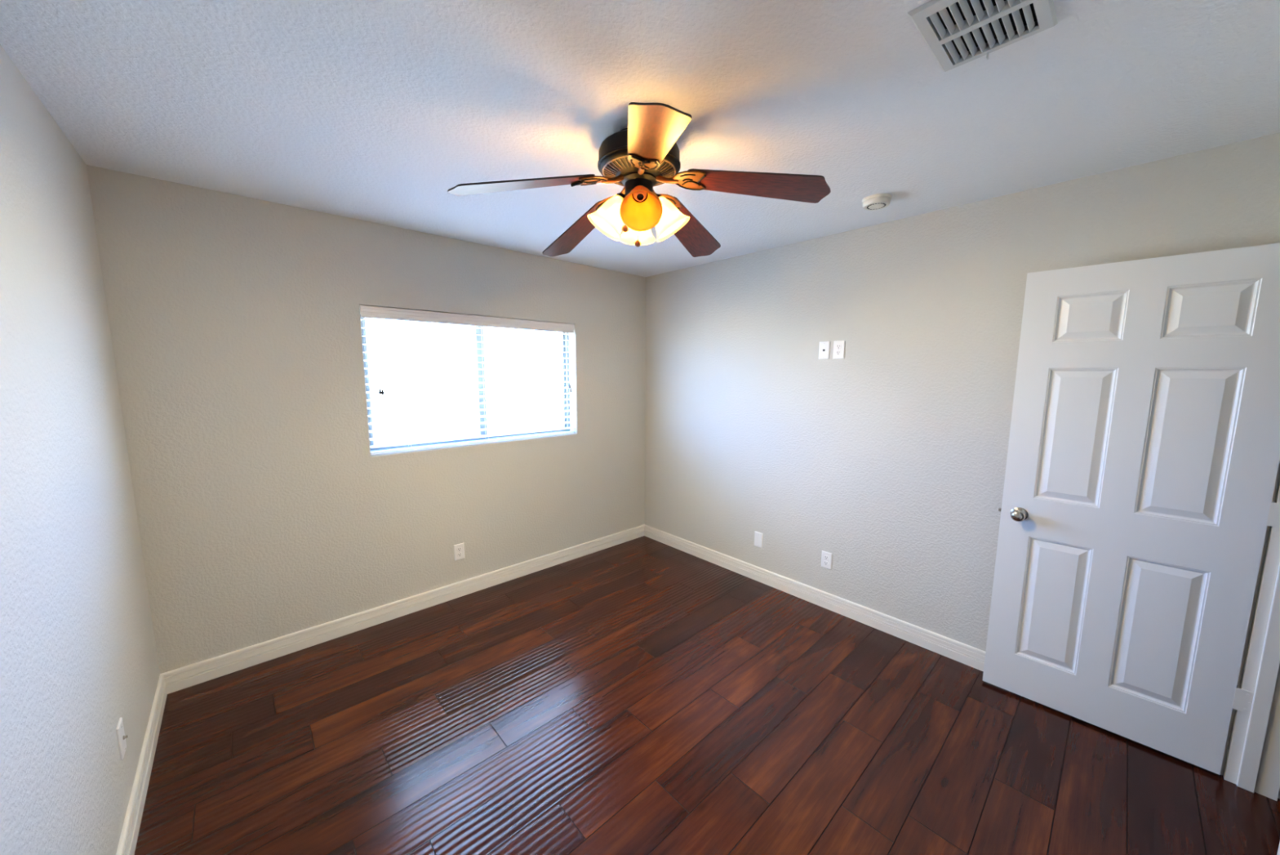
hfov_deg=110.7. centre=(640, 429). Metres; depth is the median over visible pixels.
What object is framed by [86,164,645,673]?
wall
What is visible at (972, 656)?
baseboard
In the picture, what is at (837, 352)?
receptacle
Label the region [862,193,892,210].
smoke detector
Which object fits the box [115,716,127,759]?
plate
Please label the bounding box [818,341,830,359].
jack plate
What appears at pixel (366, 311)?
window blind
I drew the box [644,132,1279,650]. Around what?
wall
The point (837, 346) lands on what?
receptacle
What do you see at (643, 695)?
floor
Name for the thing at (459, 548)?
duplex outlet
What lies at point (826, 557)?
duplex outlet
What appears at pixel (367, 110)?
ceiling
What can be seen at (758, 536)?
blank plate
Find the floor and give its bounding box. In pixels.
[133,535,1279,854]
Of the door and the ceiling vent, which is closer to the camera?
the ceiling vent
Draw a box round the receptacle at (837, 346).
[835,344,841,348]
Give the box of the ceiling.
[0,0,1279,276]
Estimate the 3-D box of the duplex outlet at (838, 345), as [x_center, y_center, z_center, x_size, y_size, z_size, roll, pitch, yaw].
[1.264,-0.505,2.817,0.009,0.114,0.070,-6,10,-42]
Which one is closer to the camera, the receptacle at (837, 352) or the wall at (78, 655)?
the wall at (78, 655)
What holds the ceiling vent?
in the ceiling
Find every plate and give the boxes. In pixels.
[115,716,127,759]
[754,531,763,547]
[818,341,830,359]
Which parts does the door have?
knob, panel, panel, panel, panel, panel, panel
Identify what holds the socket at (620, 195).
attached to the ceiling fan
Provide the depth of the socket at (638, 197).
1.62 m
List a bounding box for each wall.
[0,44,159,854]
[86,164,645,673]
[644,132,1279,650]
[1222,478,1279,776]
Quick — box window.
[360,314,569,451]
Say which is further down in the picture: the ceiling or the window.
the window
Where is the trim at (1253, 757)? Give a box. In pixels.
[1220,460,1279,854]
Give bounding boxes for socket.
[617,192,625,198]
[632,191,648,202]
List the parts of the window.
sash, sash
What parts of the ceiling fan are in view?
blade, blade, lamp shade, bracket arm, bracket arm, pull knob, pull knob, lamp shade, lamp shade, bracket arm, blade, bracket arm, lamp shade, blade, blade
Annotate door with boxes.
[982,243,1279,774]
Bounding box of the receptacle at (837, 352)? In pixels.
[835,350,840,355]
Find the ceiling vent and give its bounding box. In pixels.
[907,0,1057,71]
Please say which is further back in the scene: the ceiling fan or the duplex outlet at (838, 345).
the duplex outlet at (838, 345)
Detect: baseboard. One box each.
[115,673,167,854]
[161,524,644,693]
[644,524,985,671]
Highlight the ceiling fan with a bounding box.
[447,102,830,257]
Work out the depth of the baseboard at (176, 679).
2.77 m
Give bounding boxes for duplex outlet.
[453,542,464,560]
[821,550,832,569]
[832,340,844,359]
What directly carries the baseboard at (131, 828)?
attached to the wall at (78, 655)
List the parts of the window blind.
pull cord, pull cord, ladder cord, rail, ladder cord, ladder cord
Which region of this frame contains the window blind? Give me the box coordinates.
[360,305,574,454]

